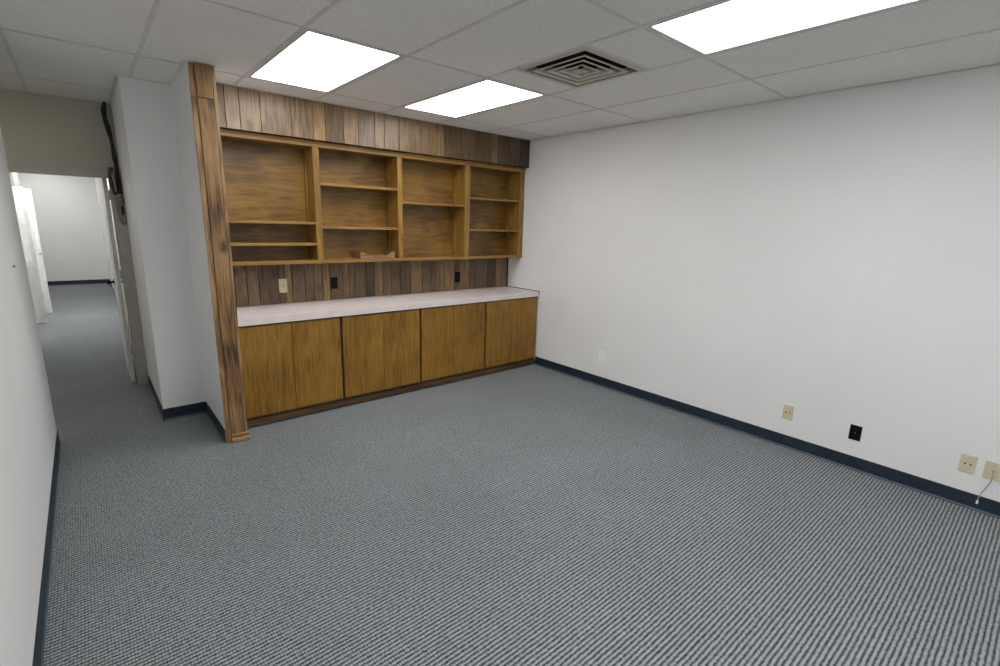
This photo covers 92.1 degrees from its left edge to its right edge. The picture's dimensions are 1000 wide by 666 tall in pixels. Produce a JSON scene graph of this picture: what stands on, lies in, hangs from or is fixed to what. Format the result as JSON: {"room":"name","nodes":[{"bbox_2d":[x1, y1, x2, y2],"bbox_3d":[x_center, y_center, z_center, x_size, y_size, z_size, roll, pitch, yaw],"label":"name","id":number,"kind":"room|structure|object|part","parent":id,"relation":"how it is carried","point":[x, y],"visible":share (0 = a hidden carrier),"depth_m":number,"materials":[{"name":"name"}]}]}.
{"room":"empty office room","nodes":[
{"label":"empty office room","id":0,"kind":"room"},
{"bbox_2d":[9,172,20,186],"bbox_3d":[-7.665,-1.512,7.398,0.100,2.660,9.400,-9,16,-39],"label":"wall","id":1,"kind":"structure","parent":0,"point":[14,177],"depth_m":9.80,"materials":[{"name":"white paint"}]},
{"bbox_2d":[12,186,47,322],"bbox_3d":[-7.140,-1.136,7.185,0.332,2.025,0.028,-9,16,-39],"label":"bifold door","id":2,"kind":"structure","parent":1,"relation":"in","point":[20,200],"depth_m":7.24,"materials":[{"name":"white paint"}]},
{"bbox_3d":[-7.155,-0.636,7.297,0.242,0.720,0.012,-9,16,-39],"label":"panel","id":3,"kind":"part","parent":2,"relation":"part of","materials":[{"name":"white paint"}]},
{"bbox_2d":[13,189,52,313],"bbox_3d":[-7.699,-1.301,7.848,0.362,2.025,0.062,-9,16,-39],"label":"bifold door","id":4,"kind":"structure","parent":1,"relation":"in","point":[29,201],"depth_m":7.93,"materials":[{"name":"white paint"}]},
{"bbox_3d":[-7.724,-0.804,7.973,0.272,0.720,0.012,-9,16,-39],"label":"panel","id":5,"kind":"part","parent":4,"relation":"part of","materials":[{"name":"white paint"}]},
{"bbox_2d":[0,127,56,665],"bbox_3d":[-0.811,0.247,0.417,0.120,2.660,7.755,-9,16,-39],"label":"wall","id":6,"kind":"structure","parent":0,"point":[28,430],"depth_m":2.21,"materials":[{"name":"white paint"}]},
{"bbox_2d":[8,254,14,275],"bbox_3d":[-2.697,-0.375,2.671,0.016,0.116,0.072,-9,16,-39],"label":"light switch","id":7,"kind":"object","parent":6,"relation":"attached to","point":[10,256],"visible":1,"depth_m":2.65,"materials":[{"name":"white paint"}]},
{"bbox_2d":[32,430,60,665],"bbox_3d":[-0.797,1.486,0.738,0.011,0.103,7.755,-9,16,-39],"label":"baseboard","id":8,"kind":"structure","parent":6,"relation":"attached to","point":[39,646],"depth_m":2.25,"materials":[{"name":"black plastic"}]},
{"bbox_2d":[0,60,999,139],"bbox_3d":[-0.108,-1.328,1.465,6.210,0.004,8.980,-9,16,-39],"label":"trim","id":9,"kind":"structure","parent":6,"relation":"attached to","point":[183,63],"depth_m":3.78,"materials":[{"name":"metal"}]},
{"bbox_2d":[19,173,109,280],"bbox_3d":[-10.202,-2.472,11.359,1.490,2.660,0.100,-9,16,-39],"label":"wall","id":10,"kind":"structure","parent":0,"point":[66,208],"depth_m":11.34,"materials":[{"name":"white paint"}]},
{"bbox_2d":[47,279,108,285],"bbox_3d":[-10.202,-1.215,11.597,1.290,0.103,0.011,-9,16,-39],"label":"baseboard","id":11,"kind":"structure","parent":10,"relation":"attached to","point":[97,281],"depth_m":11.61,"materials":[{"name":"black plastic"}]},
{"bbox_2d":[0,88,144,348],"bbox_3d":[-4.525,-0.645,3.926,2.432,2.660,0.120,-9,16,-39],"label":"wall","id":12,"kind":"structure","parent":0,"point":[38,129],"depth_m":4.17,"materials":[{"name":"grey paint"}]},
{"bbox_2d":[7,162,148,384],"bbox_3d":[-4.009,-0.441,4.415,1.071,2.078,0.138,-9,16,-39],"label":"door frame","id":13,"kind":"structure","parent":12,"relation":"attached to","point":[122,235],"depth_m":4.63,"materials":[{"name":"paint"}]},
{"bbox_2d":[99,178,135,380],"bbox_3d":[-3.981,-0.550,5.017,0.158,2.005,0.772,-9,16,-39],"label":"open door","id":14,"kind":"structure","parent":13,"relation":"attached to","point":[105,193],"depth_m":4.81,"materials":[{"name":"white paint"}]},
{"bbox_2d":[114,194,126,225],"bbox_3d":[-3.552,-1.155,4.520,0.069,0.295,0.035,-9,16,-39],"label":"junction box","id":15,"kind":"object","parent":13,"relation":"attached to","point":[119,200],"visible":1,"depth_m":4.52,"materials":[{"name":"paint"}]},
{"bbox_2d":[95,178,113,286],"bbox_3d":[-6.604,-1.680,8.281,0.100,2.660,9.400,-9,16,-39],"label":"wall","id":16,"kind":"structure","parent":0,"point":[97,180],"depth_m":10.96,"materials":[{"name":"white paint"}]},
{"bbox_2d":[99,193,113,290],"bbox_3d":[-8.270,-1.857,10.159,0.014,2.092,1.000,-9,16,-39],"label":"trim","id":17,"kind":"structure","parent":16,"relation":"attached to","point":[99,193],"depth_m":10.43,"materials":[{"name":"white paint"}]},
{"bbox_2d":[100,192,115,296],"bbox_3d":[-7.915,-1.756,9.751,0.014,2.092,0.100,-9,16,-39],"label":"trim","id":18,"kind":"structure","parent":16,"relation":"attached to","point":[100,192],"depth_m":9.70,"materials":[{"name":"white paint"}]},
{"bbox_2d":[107,184,128,325],"bbox_3d":[-5.445,-1.050,6.918,0.014,2.092,0.950,-9,16,-39],"label":"trim","id":19,"kind":"structure","parent":16,"relation":"attached to","point":[108,184],"depth_m":7.18,"materials":[{"name":"white paint"}]},
{"bbox_2d":[111,76,205,408],"bbox_3d":[-3.085,-0.698,4.346,0.311,2.660,1.297,-9,16,-39],"label":"wall column","id":20,"kind":"structure","parent":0,"point":[142,111],"depth_m":3.86,"materials":[{"name":"white paint"}]},
{"bbox_2d":[148,375,164,420],"bbox_3d":[-3.198,0.581,4.471,0.011,0.103,1.178,-9,16,-39],"label":"baseboard","id":21,"kind":"structure","parent":20,"relation":"attached to","point":[150,384],"depth_m":4.39,"materials":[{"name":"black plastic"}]},
{"bbox_2d":[163,401,205,420],"bbox_3d":[-2.698,0.670,4.141,0.311,0.103,0.011,-9,16,-39],"label":"baseboard","id":22,"kind":"structure","parent":20,"relation":"attached to","point":[177,412],"depth_m":4.14,"materials":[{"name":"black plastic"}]},
{"bbox_2d":[170,61,230,442],"bbox_3d":[-2.286,-0.546,3.770,0.161,2.660,0.880,-9,16,-39],"label":"wall","id":23,"kind":"structure","parent":0,"point":[180,87],"depth_m":3.63,"materials":[{"name":"white paint"}]},
{"bbox_2d":[243,254,501,306],"bbox_3d":[-1.211,-0.828,5.163,3.317,2.660,0.100,-9,16,-39],"label":"wall","id":24,"kind":"structure","parent":0,"point":[475,254],"depth_m":4.83,"materials":[{"name":"white paint"}]},
{"bbox_2d":[233,258,508,306],"bbox_3d":[-1.173,-0.597,5.159,3.316,0.382,0.040,-9,16,-39],"label":"backsplash","id":25,"kind":"structure","parent":24,"relation":"attached to","point":[255,285],"depth_m":4.95,"materials":[{"name":"brown wood"}]},
{"bbox_2d":[278,279,287,292],"bbox_3d":[-2.006,-0.437,4.460,0.072,0.128,0.008,-9,16,-39],"label":"wall outlet","id":26,"kind":"object","parent":25,"relation":"attached to","point":[282,282],"visible":1,"depth_m":4.46,"materials":[{"name":"beige plastic"}]},
{"bbox_2d":[331,277,337,288],"bbox_3d":[-1.637,-0.494,4.768,0.066,0.114,0.008,-9,16,-39],"label":"wall outlet","id":27,"kind":"object","parent":25,"relation":"attached to","point":[334,280],"visible":1,"depth_m":4.77,"materials":[{"name":"black plastic"}]},
{"bbox_2d":[455,272,459,281],"bbox_3d":[-0.503,-0.664,5.714,0.074,0.120,0.008,-9,16,-39],"label":"wall outlet","id":28,"kind":"object","parent":25,"relation":"attached to","point":[457,274],"visible":1,"depth_m":5.71,"materials":[{"name":"black plastic"}]},
{"bbox_2d":[220,129,525,265],"bbox_3d":[-1.067,-1.270,4.904,3.315,1.046,0.299,-9,16,-39],"label":"shelving unit","id":29,"kind":"object","parent":24,"relation":"attached to","point":[288,198],"visible":0.77,"depth_m":4.72,"materials":[{"name":"brown wood"}]},
{"bbox_3d":[-2.002,-0.956,4.151,0.749,0.025,0.239,-9,16,-39],"label":"shelf","id":30,"kind":"part","parent":29,"relation":"part of","materials":[{"name":"brown wood"}]},
{"bbox_3d":[-2.007,-0.776,4.191,0.749,0.024,0.239,-9,16,-39],"label":"shelf","id":31,"kind":"part","parent":29,"relation":"part of","materials":[{"name":"brown wood"}]},
{"bbox_3d":[-1.697,-1.164,4.374,0.047,0.979,0.225,-9,16,-39],"label":"upright panel","id":32,"kind":"part","parent":29,"relation":"part of","materials":[{"name":"brown wood"}]},
{"bbox_3d":[-1.376,-1.387,4.589,0.768,0.024,0.239,-9,16,-39],"label":"shelf","id":33,"kind":"part","parent":29,"relation":"part of","materials":[{"name":"brown wood"}]},
{"bbox_3d":[-1.387,-1.019,4.672,0.768,0.025,0.239,-9,16,-39],"label":"shelf","id":34,"kind":"part","parent":29,"relation":"part of","materials":[{"name":"brown wood"}]},
{"bbox_2d":[351,251,394,258],"bbox_3d":[-1.270,-0.787,4.838,0.366,0.062,0.211,-9,16,-39],"label":"tray","id":35,"kind":"object","parent":29,"relation":"on","point":[387,254],"visible":1,"depth_m":4.77,"materials":[{"name":"brown wood"}]},
{"bbox_3d":[-0.967,-1.733,4.696,3.315,0.046,0.032,-9,16,-39],"label":"rail","id":36,"kind":"part","parent":29,"relation":"part of","materials":[{"name":"brown wood"}]},
{"bbox_3d":[-0.998,-0.751,4.921,3.315,0.030,0.020,-9,16,-39],"label":"rail","id":37,"kind":"part","parent":29,"relation":"part of","materials":[{"name":"brown wood"}]},
{"bbox_3d":[-1.075,-1.263,4.892,0.044,0.979,0.225,-9,16,-39],"label":"upright panel","id":38,"kind":"part","parent":29,"relation":"part of","materials":[{"name":"brown wood"}]},
{"bbox_3d":[-0.757,-1.369,5.133,0.771,0.023,0.239,-9,16,-39],"label":"shelf","id":39,"kind":"part","parent":29,"relation":"part of","materials":[{"name":"brown wood"}]},
{"bbox_3d":[-0.445,-1.362,5.416,0.061,0.979,0.225,-9,16,-39],"label":"upright panel","id":40,"kind":"part","parent":29,"relation":"part of","materials":[{"name":"brown wood"}]},
{"bbox_3d":[-0.139,-1.217,5.710,0.742,0.023,0.239,-9,16,-39],"label":"shelf","id":41,"kind":"part","parent":29,"relation":"part of","materials":[{"name":"brown wood"}]},
{"bbox_3d":[-0.130,-1.554,5.634,0.742,0.023,0.239,-9,16,-39],"label":"shelf","id":42,"kind":"part","parent":29,"relation":"part of","materials":[{"name":"brown wood"}]},
{"bbox_3d":[0.173,-1.460,5.931,0.072,0.979,0.225,-9,16,-39],"label":"upright panel","id":43,"kind":"part","parent":29,"relation":"part of","materials":[{"name":"brown wood"}]},
{"bbox_2d":[216,83,529,167],"bbox_3d":[-1.031,-1.931,4.736,3.316,0.310,0.357,-9,16,-39],"label":"soffit","id":44,"kind":"structure","parent":24,"relation":"attached to","point":[239,108],"depth_m":4.31,"materials":[{"name":"brown wood"}]},
{"bbox_2d":[0,0,999,139],"bbox_3d":[-3.144,-2.222,5.021,6.310,0.016,18.700,-9,16,-39],"label":"ceiling","id":45,"kind":"structure","parent":0,"point":[228,40],"depth_m":2.73,"materials":[{"name":"tile"}]},
{"bbox_2d":[101,102,122,194],"bbox_3d":[-3.541,-1.669,4.381,0.090,0.804,0.047,-9,16,-39],"label":"cable bundle","id":46,"kind":"object","parent":45,"relation":"hanging from","point":[116,187],"visible":1,"depth_m":4.40,"materials":[{"name":"plastic"}]},
{"bbox_2d":[247,29,403,92],"bbox_3d":[-1.180,-1.773,3.147,0.585,0.073,1.194,-9,16,-39],"label":"ceiling light","id":47,"kind":"object","parent":45,"relation":"attached to","point":[312,60],"visible":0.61,"depth_m":3.07,"materials":[{"name":"plastic"}]},
{"bbox_2d":[402,79,545,117],"bbox_3d":[-0.250,-1.920,3.921,0.585,0.073,1.194,-9,16,-39],"label":"ceiling light","id":48,"kind":"object","parent":45,"relation":"attached to","point":[484,95],"visible":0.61,"depth_m":3.87,"materials":[{"name":"plastic"}]},
{"bbox_2d":[516,46,645,87],"bbox_3d":[0.512,-1.711,3.044,0.585,0.114,0.575,-9,16,-39],"label":"ceiling vent","id":49,"kind":"object","parent":45,"relation":"in","point":[584,66],"visible":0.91,"depth_m":3.04,"materials":[{"name":"metal"}]},
{"bbox_2d":[646,0,923,55],"bbox_3d":[1.325,-1.470,2.114,0.585,0.073,1.194,-9,16,-39],"label":"ceiling light","id":50,"kind":"object","parent":45,"relation":"attached to","point":[727,24],"visible":0.79,"depth_m":2.27,"materials":[{"name":"plastic"}]},
{"bbox_2d":[37,283,999,665],"bbox_3d":[-3.257,0.410,5.578,6.410,0.050,18.700,-9,16,-39],"label":"floor","id":51,"kind":"structure","parent":0,"point":[528,515],"depth_m":2.66,"materials":[{"name":"carpet"}]},
{"bbox_2d":[187,62,249,442],"bbox_3d":[-1.982,-0.460,3.435,0.156,2.653,0.040,-9,16,-39],"label":"wooden post","id":52,"kind":"object","parent":51,"relation":"on","point":[205,114],"visible":1,"depth_m":3.40,"materials":[{"name":"brown wood"}]},
{"bbox_2d":[239,317,343,427],"bbox_3d":[-1.944,0.270,4.315,0.855,0.846,0.609,-9,16,-39],"label":"base cabinet","id":53,"kind":"object","parent":51,"relation":"on","point":[290,369],"visible":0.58,"depth_m":4.07,"materials":[{"name":"brown wood"}]},
{"bbox_3d":[-1.903,0.304,3.961,0.400,0.750,0.019,-9,16,-39],"label":"door","id":54,"kind":"part","parent":53,"relation":"part of","materials":[{"name":"brown wood"}]},
{"bbox_3d":[-1.591,0.255,4.221,0.410,0.750,0.019,-9,16,-39],"label":"door","id":55,"kind":"part","parent":53,"relation":"part of","materials":[{"name":"brown wood"}]},
{"bbox_2d":[340,309,420,405],"bbox_3d":[-1.307,0.170,4.845,0.812,0.846,0.609,-9,16,-39],"label":"base cabinet","id":56,"kind":"object","parent":51,"relation":"on","point":[380,352],"visible":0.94,"depth_m":4.59,"materials":[{"name":"brown wood"}]},
{"bbox_3d":[-1.267,0.204,4.491,0.391,0.750,0.019,-9,16,-39],"label":"door","id":57,"kind":"part","parent":56,"relation":"part of","materials":[{"name":"brown wood"}]},
{"bbox_2d":[237,286,539,327],"bbox_3d":[-0.981,-0.324,4.983,3.316,0.072,0.598,-9,16,-39],"label":"countertop","id":58,"kind":"structure","parent":56,"relation":"on","point":[247,316],"depth_m":4.60,"materials":[{"name":"white laminate"}]},
{"bbox_3d":[-0.965,0.156,4.742,0.394,0.750,0.019,-9,16,-39],"label":"door","id":59,"kind":"part","parent":56,"relation":"part of","materials":[{"name":"brown wood"}]},
{"bbox_2d":[419,302,484,388],"bbox_3d":[-0.679,0.070,5.368,0.833,0.846,0.609,-9,16,-39],"label":"base cabinet","id":60,"kind":"object","parent":51,"relation":"on","point":[452,338],"visible":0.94,"depth_m":5.12,"materials":[{"name":"brown wood"}]},
{"bbox_3d":[-0.647,0.106,5.006,0.389,0.750,0.019,-9,16,-39],"label":"door","id":61,"kind":"part","parent":60,"relation":"part of","materials":[{"name":"brown wood"}]},
{"bbox_3d":[-0.337,0.057,5.264,0.417,0.750,0.019,-9,16,-39],"label":"door","id":62,"kind":"part","parent":60,"relation":"part of","materials":[{"name":"brown wood"}]},
{"bbox_2d":[483,297,536,374],"bbox_3d":[-0.051,-0.029,5.891,0.811,0.846,0.609,-9,16,-39],"label":"base cabinet","id":63,"kind":"object","parent":51,"relation":"on","point":[510,325],"visible":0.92,"depth_m":5.64,"materials":[{"name":"brown wood"}]},
{"bbox_3d":[-0.027,0.007,5.522,0.346,0.750,0.019,-9,16,-39],"label":"door","id":64,"kind":"part","parent":63,"relation":"part of","materials":[{"name":"brown wood"}]},
{"bbox_3d":[0.271,-0.040,5.771,0.429,0.750,0.019,-9,16,-39],"label":"door","id":65,"kind":"part","parent":63,"relation":"part of","materials":[{"name":"brown wood"}]},
{"bbox_2d":[508,65,999,501],"bbox_3d":[2.643,-0.306,3.321,0.100,2.660,8.000,-9,16,-39],"label":"wall","id":66,"kind":"structure","parent":0,"point":[832,257],"depth_m":3.64,"materials":[{"name":"white paint"}]},
{"bbox_2d":[0,0,999,136],"bbox_3d":[-0.108,-1.329,1.464,6.210,0.003,8.980,-9,16,-39],"label":"ceiling grid","id":67,"kind":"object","parent":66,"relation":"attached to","point":[156,4],"depth_m":2.82,"materials":[{"name":"metal"}]},
{"bbox_2d":[598,350,604,361],"bbox_3d":[1.094,0.248,5.202,0.008,0.116,0.072,-9,16,-39],"label":"wall outlet","id":68,"kind":"object","parent":66,"relation":"attached to","point":[601,353],"visible":1,"depth_m":5.20,"materials":[{"name":"white plastic"}]},
{"bbox_2d":[535,356,999,518],"bbox_3d":[2.759,1.003,3.344,0.011,0.103,7.200,-9,16,-39],"label":"baseboard","id":69,"kind":"structure","parent":66,"relation":"attached to","point":[959,497],"depth_m":3.79,"materials":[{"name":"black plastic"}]},
{"bbox_2d":[782,404,793,420],"bbox_3d":[2.291,0.633,3.838,0.008,0.116,0.072,-9,16,-39],"label":"wall jack","id":70,"kind":"object","parent":66,"relation":"attached to","point":[788,410],"visible":1,"depth_m":3.84,"materials":[{"name":"beige plastic"}]},
{"bbox_2d":[848,424,862,441],"bbox_3d":[2.582,0.726,3.506,0.008,0.112,0.072,-9,16,-39],"label":"wall outlet","id":71,"kind":"object","parent":66,"relation":"attached to","point":[855,431],"visible":1,"depth_m":3.50,"materials":[{"name":"black plastic"}]},
{"bbox_2d":[958,454,977,473],"bbox_3d":[2.969,0.830,3.061,0.008,0.112,0.076,-9,16,-39],"label":"wall jack","id":72,"kind":"object","parent":66,"relation":"attached to","point":[968,463],"visible":1,"depth_m":3.06,"materials":[{"name":"beige plastic"}]},
{"bbox_2d":[982,461,999,481],"bbox_3d":[3.043,0.854,2.974,0.011,0.112,0.082,-9,16,-39],"label":"cable plate","id":73,"kind":"object","parent":66,"relation":"attached to","point":[990,466],"visible":1,"depth_m":2.98,"materials":[{"name":"beige plastic"}]},
{"bbox_2d":[976,471,993,503],"bbox_3d":[3.016,0.964,3.000,0.023,0.233,0.044,-9,16,-39],"label":"cord","id":74,"kind":"object","parent":73,"relation":"hanging from","point":[993,471],"visible":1,"depth_m":3.00,"materials":[{"name":"white plastic"}]}
]}

